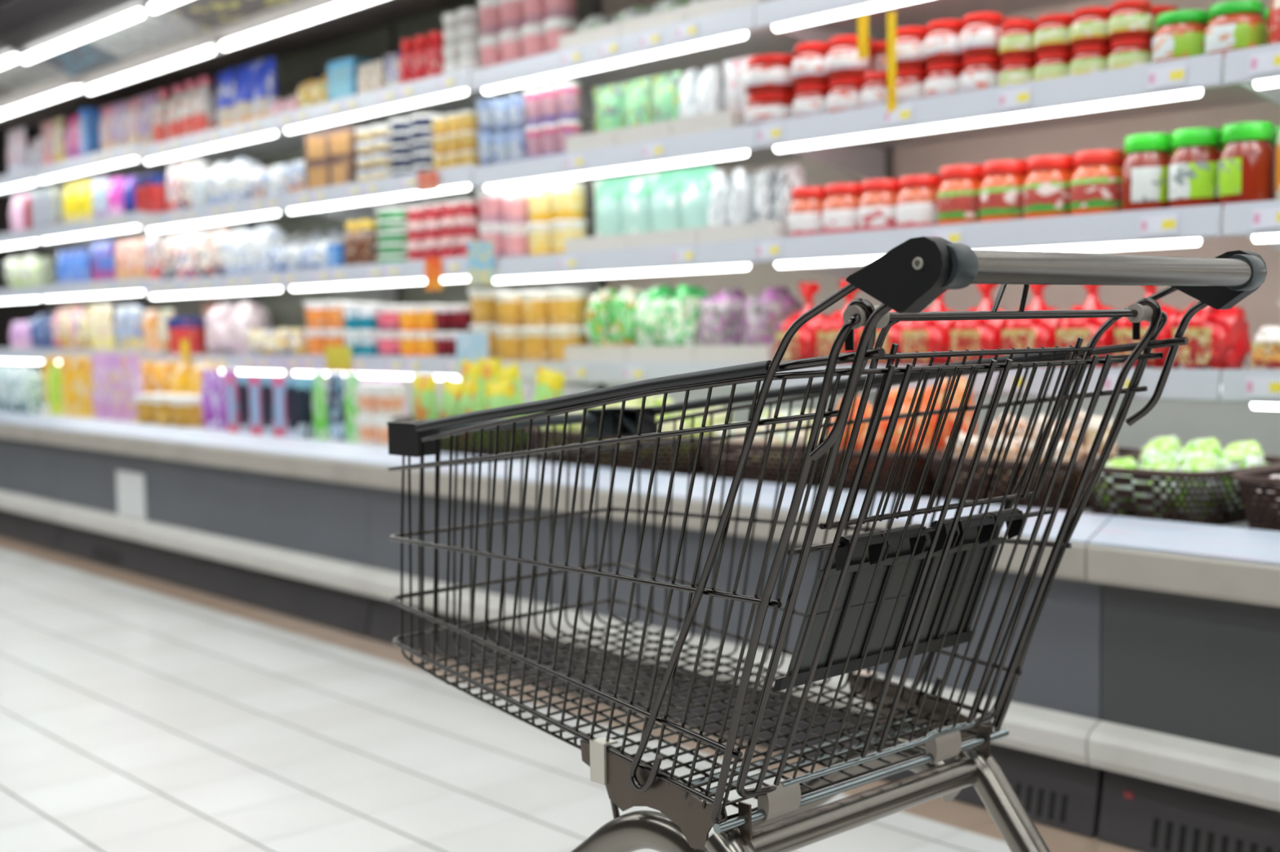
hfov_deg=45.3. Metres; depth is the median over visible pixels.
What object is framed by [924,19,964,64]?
jar
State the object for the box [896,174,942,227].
jar
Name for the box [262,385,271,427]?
print
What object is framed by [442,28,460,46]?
tub
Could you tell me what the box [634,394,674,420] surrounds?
bag
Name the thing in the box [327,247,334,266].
print
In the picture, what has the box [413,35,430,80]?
sauce bottle
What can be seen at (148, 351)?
shelf
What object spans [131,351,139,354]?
price tag
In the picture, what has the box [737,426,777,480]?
bag
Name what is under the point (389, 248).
tub
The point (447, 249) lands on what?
cup
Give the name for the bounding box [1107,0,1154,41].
jar
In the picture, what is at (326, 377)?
snack bag
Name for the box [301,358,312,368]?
price tag
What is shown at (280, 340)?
pack
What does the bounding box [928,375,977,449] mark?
bag
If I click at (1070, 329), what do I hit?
bag
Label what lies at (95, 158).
price tag
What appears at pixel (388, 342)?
cup
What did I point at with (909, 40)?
jar
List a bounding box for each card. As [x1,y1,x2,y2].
[115,470,146,520]
[180,339,189,362]
[324,346,351,371]
[417,169,438,193]
[424,257,441,290]
[456,333,488,378]
[467,240,494,285]
[857,13,868,58]
[886,11,896,111]
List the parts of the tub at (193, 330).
lid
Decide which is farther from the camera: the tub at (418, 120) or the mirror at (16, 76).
the mirror at (16, 76)
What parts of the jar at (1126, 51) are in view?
lid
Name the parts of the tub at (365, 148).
lid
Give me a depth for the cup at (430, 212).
5.30 m
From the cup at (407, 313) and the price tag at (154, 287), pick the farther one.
the price tag at (154, 287)
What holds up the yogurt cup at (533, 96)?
on the yogurt cup at (533, 134)
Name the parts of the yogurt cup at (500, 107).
lid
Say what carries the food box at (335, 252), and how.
on the refrigerated display case at (279, 525)
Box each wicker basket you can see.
[391,413,534,456]
[520,426,714,475]
[693,435,822,487]
[816,445,943,497]
[924,447,1142,511]
[1075,453,1279,525]
[1231,464,1279,531]
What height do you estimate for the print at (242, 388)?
0.152 m
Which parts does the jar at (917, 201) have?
lid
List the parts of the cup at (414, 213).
lid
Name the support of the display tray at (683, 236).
on the refrigerated display case at (1055, 707)
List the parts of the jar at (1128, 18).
lid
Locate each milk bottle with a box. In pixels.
[153,88,171,142]
[168,84,186,139]
[180,80,199,136]
[190,160,209,207]
[193,76,218,133]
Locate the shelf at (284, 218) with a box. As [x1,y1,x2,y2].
[212,204,393,225]
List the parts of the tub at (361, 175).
lid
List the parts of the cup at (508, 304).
lid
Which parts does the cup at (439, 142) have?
lid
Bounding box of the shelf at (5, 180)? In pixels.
[0,175,124,195]
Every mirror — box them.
[0,53,60,93]
[32,6,204,78]
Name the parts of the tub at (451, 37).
lid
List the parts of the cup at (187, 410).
lid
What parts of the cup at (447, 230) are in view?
lid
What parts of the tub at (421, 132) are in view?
lid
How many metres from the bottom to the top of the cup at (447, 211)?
0.066 m
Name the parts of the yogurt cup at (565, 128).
lid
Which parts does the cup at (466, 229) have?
lid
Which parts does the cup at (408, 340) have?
lid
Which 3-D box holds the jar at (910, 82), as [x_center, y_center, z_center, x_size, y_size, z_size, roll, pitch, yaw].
[0.664,-0.821,3.739,0.105,0.095,0.106,-4,5,-41]
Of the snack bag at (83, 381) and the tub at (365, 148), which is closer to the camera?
the tub at (365, 148)
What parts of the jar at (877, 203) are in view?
lid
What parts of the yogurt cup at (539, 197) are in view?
lid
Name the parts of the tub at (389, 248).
lid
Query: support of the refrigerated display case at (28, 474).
on the floor
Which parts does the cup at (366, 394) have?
lid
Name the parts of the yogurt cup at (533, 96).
lid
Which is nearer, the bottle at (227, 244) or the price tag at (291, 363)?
the price tag at (291, 363)
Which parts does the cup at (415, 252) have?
lid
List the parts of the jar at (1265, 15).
lid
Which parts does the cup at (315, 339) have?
lid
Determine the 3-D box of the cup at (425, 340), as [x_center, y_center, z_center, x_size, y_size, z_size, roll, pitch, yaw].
[-0.737,-0.288,5.412,0.108,0.092,0.110,-4,5,-40]
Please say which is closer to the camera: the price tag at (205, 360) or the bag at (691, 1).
the bag at (691, 1)
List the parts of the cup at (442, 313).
lid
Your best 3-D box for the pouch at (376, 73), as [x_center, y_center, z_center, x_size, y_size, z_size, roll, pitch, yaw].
[-0.952,-1.258,5.562,0.044,0.134,0.089,-4,5,-42]
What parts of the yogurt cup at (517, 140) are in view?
lid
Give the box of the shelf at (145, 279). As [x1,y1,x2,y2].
[144,278,162,281]
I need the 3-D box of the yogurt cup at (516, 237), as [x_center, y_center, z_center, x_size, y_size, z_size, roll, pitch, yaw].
[-0.387,-0.596,4.992,0.126,0.113,0.128,-4,5,-36]
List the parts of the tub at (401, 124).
lid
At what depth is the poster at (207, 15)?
5.49 m
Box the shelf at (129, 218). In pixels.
[97,212,184,235]
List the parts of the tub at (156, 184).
lid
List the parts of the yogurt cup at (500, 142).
lid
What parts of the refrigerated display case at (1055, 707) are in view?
post, price rail, price rail, price rail, price rail, bumper rail, panel, kick plate, price rail, post, panel, panel, price rail, price rail, price rail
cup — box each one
[133,393,175,423]
[151,394,193,425]
[169,395,203,426]
[302,302,327,328]
[303,329,326,355]
[322,300,360,328]
[323,328,356,346]
[342,302,359,329]
[342,329,359,355]
[355,302,383,329]
[355,382,386,413]
[356,329,384,355]
[357,413,377,444]
[373,304,416,330]
[373,383,404,414]
[374,330,417,355]
[374,414,405,446]
[397,305,417,331]
[398,331,418,355]
[404,205,423,225]
[404,225,425,244]
[405,244,424,261]
[414,304,445,330]
[415,331,445,355]
[420,204,440,223]
[421,223,441,243]
[422,243,440,257]
[431,115,447,136]
[431,135,448,155]
[431,155,447,169]
[432,305,452,331]
[433,331,452,355]
[436,201,457,222]
[437,222,458,242]
[438,241,457,258]
[444,113,461,133]
[444,133,462,152]
[445,152,462,167]
[448,304,473,331]
[448,331,471,355]
[453,199,480,220]
[454,219,481,240]
[454,240,479,257]
[458,110,479,130]
[458,130,479,151]
[459,150,479,166]
[468,288,509,323]
[469,324,510,358]
[475,98,496,133]
[476,133,494,165]
[476,187,511,223]
[477,0,502,35]
[477,222,505,257]
[478,34,502,68]
[491,99,510,134]
[492,133,510,164]
[493,291,524,326]
[493,327,524,360]
[499,28,524,62]
[500,0,524,30]
[500,187,530,225]
[501,224,530,257]
[506,96,527,132]
[506,131,527,161]
[519,290,551,326]
[520,22,547,57]
[520,326,551,360]
[522,0,546,24]
[524,88,542,127]
[524,126,542,158]
[525,184,554,222]
[526,222,554,255]
[539,85,559,124]
[540,123,559,155]
[543,17,579,52]
[545,0,577,18]
[546,288,590,325]
[546,326,588,360]
[549,182,587,220]
[550,219,588,253]
[555,82,581,121]
[556,120,582,153]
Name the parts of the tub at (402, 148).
lid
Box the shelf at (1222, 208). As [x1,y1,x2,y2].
[1222,208,1223,230]
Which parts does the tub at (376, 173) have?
lid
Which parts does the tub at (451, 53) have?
lid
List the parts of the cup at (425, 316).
lid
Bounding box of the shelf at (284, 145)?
[184,124,346,159]
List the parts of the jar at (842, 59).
lid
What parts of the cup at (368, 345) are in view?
lid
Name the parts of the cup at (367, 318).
lid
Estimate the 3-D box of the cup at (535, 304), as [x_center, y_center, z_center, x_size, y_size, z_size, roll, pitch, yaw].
[-0.319,-0.379,4.939,0.137,0.113,0.139,-5,5,-44]
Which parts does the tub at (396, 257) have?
lid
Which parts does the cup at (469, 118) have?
lid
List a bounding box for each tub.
[133,176,148,212]
[144,173,168,213]
[164,317,207,354]
[355,128,373,142]
[355,142,373,157]
[355,156,373,172]
[355,171,373,181]
[370,124,391,140]
[370,139,391,155]
[371,154,392,168]
[371,168,391,178]
[375,207,407,220]
[375,231,408,243]
[376,218,408,231]
[376,242,408,254]
[376,253,408,262]
[389,118,413,132]
[389,130,413,144]
[390,142,413,156]
[390,155,413,168]
[390,167,413,176]
[409,114,444,128]
[410,126,433,140]
[410,138,433,152]
[411,151,434,164]
[411,164,434,173]
[442,12,460,30]
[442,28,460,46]
[443,45,461,63]
[443,62,460,73]
[457,7,480,26]
[458,24,481,42]
[458,41,480,59]
[459,57,481,70]
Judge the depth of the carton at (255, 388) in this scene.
5.67 m
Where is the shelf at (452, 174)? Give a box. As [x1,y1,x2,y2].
[356,166,514,206]
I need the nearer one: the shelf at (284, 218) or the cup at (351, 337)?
the cup at (351, 337)
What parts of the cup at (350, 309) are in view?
lid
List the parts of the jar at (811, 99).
lid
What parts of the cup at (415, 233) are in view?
lid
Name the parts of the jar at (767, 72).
lid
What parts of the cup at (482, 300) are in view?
lid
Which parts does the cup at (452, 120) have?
lid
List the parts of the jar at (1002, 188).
lid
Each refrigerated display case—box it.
[0,0,250,551]
[0,0,601,637]
[352,0,1279,838]
[1086,43,1279,851]
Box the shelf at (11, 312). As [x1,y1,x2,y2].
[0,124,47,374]
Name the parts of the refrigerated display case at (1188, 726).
bumper rail, kick plate, panel, price rail, price rail, price rail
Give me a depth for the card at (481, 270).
4.96 m
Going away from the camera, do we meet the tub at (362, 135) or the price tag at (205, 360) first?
the tub at (362, 135)
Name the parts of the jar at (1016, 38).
lid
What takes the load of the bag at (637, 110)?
in the display tray at (608, 137)
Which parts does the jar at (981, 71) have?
lid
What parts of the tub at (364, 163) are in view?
lid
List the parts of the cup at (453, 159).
lid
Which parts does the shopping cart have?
rail, rim rod, chassis plate, support rod, gate rod, rim rod, handle hook rod, rod, seat rod, seat tip rod, gate rod, rim rod, gate seat hinge rod, chassis plate, seat rod, hinge frame rod, child seat, support rod, seat tip rod, gate rod, seat rod, rim rod, handle hook rod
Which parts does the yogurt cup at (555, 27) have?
lid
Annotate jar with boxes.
[743,53,795,95]
[744,91,796,124]
[787,186,826,235]
[791,42,830,85]
[792,82,831,117]
[822,182,863,233]
[826,35,873,79]
[826,75,864,112]
[858,178,902,231]
[861,71,887,106]
[870,40,887,71]
[896,26,928,69]
[896,66,928,102]
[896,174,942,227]
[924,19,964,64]
[924,61,964,97]
[937,164,984,225]
[960,12,1004,58]
[960,54,1002,92]
[979,160,1029,222]
[999,20,1037,59]
[999,56,1037,85]
[1003,17,1033,23]
[1023,155,1076,218]
[1033,13,1074,53]
[1033,49,1073,80]
[1070,6,1111,47]
[1070,44,1111,75]
[1070,149,1125,215]
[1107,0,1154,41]
[1107,36,1151,69]
[1120,133,1173,211]
[1150,4,1178,39]
[1151,9,1208,62]
[1168,127,1222,208]
[1204,0,1266,56]
[1217,121,1275,208]
[1262,7,1269,44]
[1271,125,1279,149]
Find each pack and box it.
[247,328,274,354]
[258,328,288,355]
[271,328,302,355]
[288,328,315,355]
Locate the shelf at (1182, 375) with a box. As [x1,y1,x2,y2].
[848,363,1267,383]
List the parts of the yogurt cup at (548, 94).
lid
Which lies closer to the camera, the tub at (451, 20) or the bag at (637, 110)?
the bag at (637, 110)
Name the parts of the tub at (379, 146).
lid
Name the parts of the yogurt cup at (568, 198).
lid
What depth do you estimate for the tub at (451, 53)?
5.15 m
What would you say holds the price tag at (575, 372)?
attached to the refrigerated display case at (1055, 707)
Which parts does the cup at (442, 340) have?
lid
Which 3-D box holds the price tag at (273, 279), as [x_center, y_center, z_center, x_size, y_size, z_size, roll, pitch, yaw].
[-1.450,-0.578,6.064,0.006,0.040,0.084,-4,5,-41]
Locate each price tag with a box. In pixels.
[84,221,92,230]
[87,283,94,292]
[92,154,99,164]
[97,282,105,291]
[100,351,107,354]
[102,151,110,161]
[104,217,112,227]
[115,216,123,226]
[117,280,125,289]
[123,146,131,156]
[128,280,137,288]
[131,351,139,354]
[134,148,142,159]
[137,217,145,227]
[142,356,151,363]
[148,216,156,226]
[151,283,159,293]
[157,143,166,154]
[162,282,171,292]
[165,356,173,364]
[168,140,178,151]
[171,212,181,222]
[177,356,186,364]
[183,210,193,221]
[186,280,195,290]
[194,134,204,146]
[199,280,208,289]
[202,357,211,364]
[207,131,217,142]
[209,206,219,217]
[214,357,224,367]
[222,204,233,215]
[225,277,235,288]
[234,124,244,137]
[239,276,249,287]
[241,357,252,368]
[248,121,258,133]
[250,200,262,211]
[256,358,266,368]
[265,197,276,208]
[267,274,279,284]
[277,114,289,126]
[283,273,294,284]
[285,358,297,368]
[293,110,305,123]
[296,192,307,204]
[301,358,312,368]
[311,190,324,202]
[314,271,326,282]
[326,102,338,115]
[331,269,343,281]
[343,98,355,111]
[346,185,359,197]
[351,359,364,370]
[363,182,377,195]
[365,266,379,279]
[379,89,393,103]
[384,266,398,277]
[386,360,400,371]
[398,84,413,99]
[400,176,415,190]
[405,360,420,371]
[422,263,425,275]
[438,75,453,90]
[443,261,458,274]
[445,360,457,372]
[558,256,576,271]
[562,48,581,66]
[565,154,584,170]
[568,365,586,379]
[599,40,618,57]
[622,366,643,381]
[640,30,660,48]
[642,142,663,159]
[672,248,694,263]
[675,22,697,41]
[755,242,780,258]
[757,124,782,143]
[883,105,912,125]
[932,229,962,243]
[995,373,1027,391]
[998,87,1031,110]
[1103,374,1140,394]
[1139,213,1178,235]
[1147,63,1186,88]
[1244,377,1279,397]
[1248,49,1279,75]
[1251,206,1279,229]
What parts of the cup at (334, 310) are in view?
lid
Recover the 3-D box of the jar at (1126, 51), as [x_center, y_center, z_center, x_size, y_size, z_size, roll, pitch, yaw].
[1.052,-0.788,3.284,0.094,0.077,0.093,3,5,43]
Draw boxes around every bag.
[0,364,4,411]
[0,364,15,412]
[3,256,27,287]
[4,364,23,413]
[13,364,44,413]
[19,254,57,285]
[41,356,57,403]
[47,364,63,414]
[58,356,73,375]
[61,360,78,415]
[75,361,93,417]
[76,356,90,365]
[90,354,111,418]
[107,354,127,420]
[124,354,146,422]
[141,363,149,393]
[147,363,171,393]
[169,363,191,394]
[191,364,216,395]
[200,369,223,429]
[204,302,236,354]
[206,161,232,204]
[217,67,236,127]
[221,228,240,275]
[221,369,237,430]
[223,301,271,354]
[225,157,262,201]
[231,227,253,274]
[235,62,253,123]
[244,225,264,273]
[247,166,271,197]
[252,57,278,119]
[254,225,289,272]
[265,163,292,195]
[269,97,287,115]
[270,244,291,271]
[284,94,300,111]
[284,242,306,270]
[285,160,306,192]
[288,231,308,244]
[297,78,317,107]
[297,240,322,268]
[302,230,326,244]
[308,375,328,388]
[311,75,328,103]
[311,372,328,439]
[314,239,343,267]
[320,227,346,241]
[327,373,346,440]
[338,231,347,242]
[344,373,359,442]
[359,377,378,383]
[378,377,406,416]
[412,375,439,420]
[440,376,466,452]
[458,377,486,453]
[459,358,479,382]
[477,358,501,409]
[484,381,518,450]
[496,363,527,444]
[533,365,564,413]
[537,413,567,461]
[561,410,594,463]
[576,14,616,31]
[580,404,607,412]
[585,286,617,345]
[589,438,621,466]
[592,82,624,132]
[593,177,622,235]
[606,399,636,408]
[609,286,644,345]
[613,5,653,22]
[617,443,650,468]
[620,173,652,234]
[622,76,652,127]
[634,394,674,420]
[635,284,675,345]
[646,420,693,469]
[649,169,682,231]
[650,0,690,13]
[651,71,680,122]
[661,283,711,345]
[663,409,694,464]
[678,68,703,118]
[680,165,715,228]
[689,405,733,463]
[690,0,705,4]
[696,288,746,345]
[697,64,725,115]
[707,169,733,226]
[710,422,746,477]
[724,58,741,111]
[728,166,759,224]
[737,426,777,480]
[740,55,754,111]
[741,286,804,345]
[753,166,780,222]
[757,408,788,428]
[768,431,822,481]
[774,164,808,222]
[775,281,830,360]
[788,409,815,432]
[817,280,870,364]
[817,417,831,474]
[827,395,870,488]
[855,404,895,490]
[860,309,916,365]
[883,401,932,491]
[884,387,911,407]
[902,293,957,365]
[907,385,937,478]
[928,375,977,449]
[943,431,992,497]
[950,284,1008,361]
[982,434,1026,496]
[987,413,1034,438]
[1002,284,1062,367]
[1019,435,1075,504]
[1026,413,1070,441]
[1056,284,1120,368]
[1065,409,1117,495]
[1093,457,1138,515]
[1114,285,1181,368]
[1131,454,1178,518]
[1137,435,1182,466]
[1171,454,1226,519]
[1172,302,1251,371]
[1176,437,1222,466]
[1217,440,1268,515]
[1251,299,1279,369]
[1252,475,1279,527]
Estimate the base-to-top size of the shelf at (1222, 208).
0.022 m
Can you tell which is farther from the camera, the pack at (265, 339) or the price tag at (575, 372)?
the pack at (265, 339)
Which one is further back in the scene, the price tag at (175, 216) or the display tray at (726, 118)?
the price tag at (175, 216)
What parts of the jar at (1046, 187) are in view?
lid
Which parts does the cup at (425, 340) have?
lid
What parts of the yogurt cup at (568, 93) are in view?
lid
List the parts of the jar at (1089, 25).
lid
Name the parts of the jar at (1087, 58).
lid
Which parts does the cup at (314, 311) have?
lid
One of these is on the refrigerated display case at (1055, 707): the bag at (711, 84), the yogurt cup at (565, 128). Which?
the yogurt cup at (565, 128)
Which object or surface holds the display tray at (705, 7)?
on the refrigerated display case at (1055, 707)
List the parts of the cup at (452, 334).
lid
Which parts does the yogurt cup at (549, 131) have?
lid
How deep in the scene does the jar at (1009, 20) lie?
3.60 m
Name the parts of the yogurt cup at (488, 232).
lid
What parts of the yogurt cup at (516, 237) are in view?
lid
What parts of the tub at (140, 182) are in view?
lid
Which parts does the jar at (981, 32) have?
lid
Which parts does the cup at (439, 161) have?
lid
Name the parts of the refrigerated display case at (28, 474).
price rail, price rail, price rail, price rail, bumper rail, panel, kick plate, canopy trim, post, price rail, price rail, price rail, price rail, post, panel, panel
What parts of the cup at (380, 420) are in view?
lid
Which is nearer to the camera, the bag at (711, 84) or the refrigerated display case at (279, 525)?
the bag at (711, 84)
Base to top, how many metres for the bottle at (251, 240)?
0.208 m
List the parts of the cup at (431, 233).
lid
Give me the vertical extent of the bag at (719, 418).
0.165 m
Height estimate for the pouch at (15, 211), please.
0.224 m
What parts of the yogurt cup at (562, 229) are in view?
lid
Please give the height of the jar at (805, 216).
0.136 m
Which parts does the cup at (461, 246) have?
lid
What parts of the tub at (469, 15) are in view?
lid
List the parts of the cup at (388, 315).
lid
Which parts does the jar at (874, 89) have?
lid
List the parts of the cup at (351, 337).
lid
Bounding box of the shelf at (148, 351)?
[146,348,211,353]
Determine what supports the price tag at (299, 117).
attached to the refrigerated display case at (279, 525)
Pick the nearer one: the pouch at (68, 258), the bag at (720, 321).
the bag at (720, 321)
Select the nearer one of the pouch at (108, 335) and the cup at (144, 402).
the cup at (144, 402)
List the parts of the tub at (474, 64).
lid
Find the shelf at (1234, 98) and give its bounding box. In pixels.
[845,56,1267,147]
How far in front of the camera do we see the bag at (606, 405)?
4.34 m
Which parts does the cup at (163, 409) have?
lid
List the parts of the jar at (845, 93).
lid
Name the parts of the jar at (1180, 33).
lid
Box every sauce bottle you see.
[343,221,360,266]
[356,219,380,264]
[399,38,416,84]
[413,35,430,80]
[426,31,444,77]
[1268,0,1279,44]
[1275,131,1279,199]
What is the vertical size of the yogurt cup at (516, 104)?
0.108 m
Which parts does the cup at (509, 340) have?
lid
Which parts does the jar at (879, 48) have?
lid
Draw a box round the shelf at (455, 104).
[325,88,516,128]
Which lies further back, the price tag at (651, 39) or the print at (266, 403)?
the print at (266, 403)
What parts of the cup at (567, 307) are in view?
lid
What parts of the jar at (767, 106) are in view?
lid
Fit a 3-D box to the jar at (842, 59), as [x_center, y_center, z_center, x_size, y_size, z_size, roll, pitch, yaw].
[0.533,-0.933,3.889,0.119,0.100,0.120,-4,5,-40]
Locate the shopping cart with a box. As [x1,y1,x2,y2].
[386,236,1266,851]
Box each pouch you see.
[6,128,17,173]
[8,320,22,347]
[9,194,22,231]
[15,126,29,171]
[20,192,30,230]
[20,320,33,348]
[27,137,42,168]
[28,312,51,348]
[40,120,53,165]
[40,313,61,348]
[50,306,69,348]
[51,116,67,162]
[56,250,66,283]
[58,306,75,348]
[62,182,78,222]
[64,249,73,283]
[65,115,79,159]
[68,306,85,348]
[71,248,81,282]
[75,305,93,348]
[76,114,80,156]
[76,179,93,220]
[80,248,91,281]
[90,242,101,280]
[90,305,102,348]
[91,176,109,217]
[99,104,114,151]
[100,240,116,279]
[100,304,116,348]
[106,176,124,215]
[112,100,128,147]
[114,239,129,278]
[114,306,128,348]
[122,175,137,213]
[125,305,144,348]
[126,96,142,144]
[127,237,146,278]
[139,92,156,144]
[142,309,159,349]
[145,231,162,278]
[157,308,174,349]
[160,233,178,279]
[166,163,180,211]
[176,231,195,278]
[178,160,195,208]
[193,230,213,277]
[201,302,220,317]
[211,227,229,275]
[357,62,370,93]
[369,58,385,91]
[384,51,401,87]
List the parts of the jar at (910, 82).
lid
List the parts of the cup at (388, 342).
lid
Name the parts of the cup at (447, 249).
lid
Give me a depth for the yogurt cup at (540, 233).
4.84 m
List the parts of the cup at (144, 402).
lid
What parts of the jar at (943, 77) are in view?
lid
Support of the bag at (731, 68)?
in the display tray at (726, 118)
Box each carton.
[226,374,252,433]
[237,374,268,434]
[248,375,273,435]
[260,375,294,436]
[272,375,297,437]
[284,376,314,439]
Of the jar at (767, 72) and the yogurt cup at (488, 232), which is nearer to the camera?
the jar at (767, 72)
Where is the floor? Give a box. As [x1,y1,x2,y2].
[0,536,1141,851]
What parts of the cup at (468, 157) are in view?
lid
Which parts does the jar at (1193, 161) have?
lid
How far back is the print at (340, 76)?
5.71 m
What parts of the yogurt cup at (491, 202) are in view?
lid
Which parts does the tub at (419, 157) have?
lid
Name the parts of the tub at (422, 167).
lid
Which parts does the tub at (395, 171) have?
lid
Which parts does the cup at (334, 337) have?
lid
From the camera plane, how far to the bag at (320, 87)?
5.82 m
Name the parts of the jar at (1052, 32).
lid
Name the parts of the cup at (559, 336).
lid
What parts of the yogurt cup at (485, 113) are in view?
lid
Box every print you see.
[23,202,28,226]
[31,195,39,225]
[40,193,50,223]
[80,115,85,151]
[226,383,235,424]
[238,384,247,425]
[249,384,259,426]
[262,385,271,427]
[273,386,284,428]
[286,386,297,429]
[306,136,325,159]
[307,166,326,189]
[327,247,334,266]
[329,64,351,99]
[329,131,349,155]
[331,162,346,185]
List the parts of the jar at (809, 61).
lid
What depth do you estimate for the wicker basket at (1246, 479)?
2.67 m
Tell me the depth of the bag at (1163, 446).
3.05 m
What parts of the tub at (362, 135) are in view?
lid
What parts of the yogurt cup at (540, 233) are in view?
lid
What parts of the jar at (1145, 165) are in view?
lid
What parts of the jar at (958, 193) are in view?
lid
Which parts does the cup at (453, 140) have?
lid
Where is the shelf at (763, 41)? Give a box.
[525,23,885,93]
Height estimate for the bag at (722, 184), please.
0.214 m
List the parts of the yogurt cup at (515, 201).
lid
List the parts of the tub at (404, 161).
lid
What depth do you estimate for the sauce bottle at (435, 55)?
5.22 m
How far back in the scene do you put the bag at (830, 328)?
3.91 m
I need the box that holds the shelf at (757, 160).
[561,143,885,183]
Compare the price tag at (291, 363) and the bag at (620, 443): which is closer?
the bag at (620, 443)
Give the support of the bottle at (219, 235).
on the refrigerated display case at (279, 525)
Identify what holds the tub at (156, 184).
on the refrigerated display case at (28, 474)
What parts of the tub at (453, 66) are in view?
lid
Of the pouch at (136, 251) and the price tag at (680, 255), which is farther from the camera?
the pouch at (136, 251)
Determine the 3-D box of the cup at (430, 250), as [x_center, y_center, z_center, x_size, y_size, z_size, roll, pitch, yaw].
[-0.711,-0.603,5.349,0.100,0.066,0.098,3,5,43]
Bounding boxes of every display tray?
[558,22,619,49]
[564,233,627,253]
[564,345,626,361]
[565,128,616,152]
[616,120,671,145]
[618,5,685,35]
[626,345,693,362]
[627,227,697,248]
[671,109,744,136]
[685,0,768,19]
[693,345,787,363]
[697,221,788,243]
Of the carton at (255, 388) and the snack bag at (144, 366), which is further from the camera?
the snack bag at (144, 366)
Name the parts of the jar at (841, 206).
lid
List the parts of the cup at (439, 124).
lid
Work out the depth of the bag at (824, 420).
3.71 m
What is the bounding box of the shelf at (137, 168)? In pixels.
[73,143,182,177]
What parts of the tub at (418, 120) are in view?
lid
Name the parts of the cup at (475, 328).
lid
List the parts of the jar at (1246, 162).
lid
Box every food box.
[23,196,31,229]
[30,189,40,228]
[40,187,65,226]
[79,107,101,155]
[304,131,330,164]
[305,161,330,189]
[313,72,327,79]
[326,244,344,266]
[327,57,375,101]
[327,126,365,160]
[329,157,358,185]
[373,57,386,87]
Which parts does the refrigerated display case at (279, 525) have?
canopy trim, price rail, bumper rail, price rail, price rail, panel, kick plate, price rail, post, price rail, price rail, price rail, price rail, post, panel, panel, post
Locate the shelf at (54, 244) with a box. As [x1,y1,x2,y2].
[11,235,133,248]
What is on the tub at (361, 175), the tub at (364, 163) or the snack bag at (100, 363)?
the tub at (364, 163)
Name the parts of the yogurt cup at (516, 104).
lid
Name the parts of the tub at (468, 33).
lid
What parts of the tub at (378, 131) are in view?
lid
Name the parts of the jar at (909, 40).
lid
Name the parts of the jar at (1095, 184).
lid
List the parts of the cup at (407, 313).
lid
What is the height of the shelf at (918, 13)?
0.022 m
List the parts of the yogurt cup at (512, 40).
lid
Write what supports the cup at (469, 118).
on the cup at (469, 141)
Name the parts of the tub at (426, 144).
lid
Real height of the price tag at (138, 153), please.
0.040 m
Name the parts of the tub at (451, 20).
lid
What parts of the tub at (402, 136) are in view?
lid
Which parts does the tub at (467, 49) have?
lid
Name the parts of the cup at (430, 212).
lid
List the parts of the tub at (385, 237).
lid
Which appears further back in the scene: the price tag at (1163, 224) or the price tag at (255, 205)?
the price tag at (255, 205)
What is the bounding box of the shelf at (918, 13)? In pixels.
[811,0,1078,36]
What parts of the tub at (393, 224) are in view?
lid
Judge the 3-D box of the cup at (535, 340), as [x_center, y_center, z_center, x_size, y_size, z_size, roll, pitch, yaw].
[-0.317,-0.263,4.946,0.137,0.113,0.139,-4,5,-38]
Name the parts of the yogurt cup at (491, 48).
lid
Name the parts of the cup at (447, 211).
lid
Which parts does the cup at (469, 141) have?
lid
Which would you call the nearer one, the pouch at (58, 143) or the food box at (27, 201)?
the pouch at (58, 143)
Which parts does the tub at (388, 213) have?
lid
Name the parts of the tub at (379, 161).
lid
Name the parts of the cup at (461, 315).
lid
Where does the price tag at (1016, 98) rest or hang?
attached to the refrigerated display case at (1055, 707)
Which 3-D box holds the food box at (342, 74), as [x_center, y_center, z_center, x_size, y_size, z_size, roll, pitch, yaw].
[-1.074,-1.284,5.755,0.164,0.164,0.121,3,5,44]
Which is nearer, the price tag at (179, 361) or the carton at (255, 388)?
the carton at (255, 388)
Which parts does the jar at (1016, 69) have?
lid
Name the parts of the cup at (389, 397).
lid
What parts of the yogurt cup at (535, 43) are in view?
lid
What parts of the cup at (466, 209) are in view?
lid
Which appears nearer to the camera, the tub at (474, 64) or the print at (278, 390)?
the tub at (474, 64)
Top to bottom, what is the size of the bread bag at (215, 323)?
0.230 m
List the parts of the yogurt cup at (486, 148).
lid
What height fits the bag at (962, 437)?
0.144 m
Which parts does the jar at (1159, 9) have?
lid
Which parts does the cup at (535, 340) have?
lid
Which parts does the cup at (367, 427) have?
lid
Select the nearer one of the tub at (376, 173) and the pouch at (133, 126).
the tub at (376, 173)
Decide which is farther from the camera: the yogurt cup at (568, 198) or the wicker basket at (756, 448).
the yogurt cup at (568, 198)
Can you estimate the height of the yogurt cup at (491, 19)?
0.122 m
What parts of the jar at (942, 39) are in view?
lid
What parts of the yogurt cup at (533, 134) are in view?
lid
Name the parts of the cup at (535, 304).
lid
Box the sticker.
[1124,791,1133,799]
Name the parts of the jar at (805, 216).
lid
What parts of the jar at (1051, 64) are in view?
lid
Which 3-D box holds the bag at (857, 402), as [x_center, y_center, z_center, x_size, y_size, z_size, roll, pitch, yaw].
[0.486,0.037,3.483,0.076,0.213,0.135,3,5,43]
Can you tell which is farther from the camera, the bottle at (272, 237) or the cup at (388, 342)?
the bottle at (272, 237)
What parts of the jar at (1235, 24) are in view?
lid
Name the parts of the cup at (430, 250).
lid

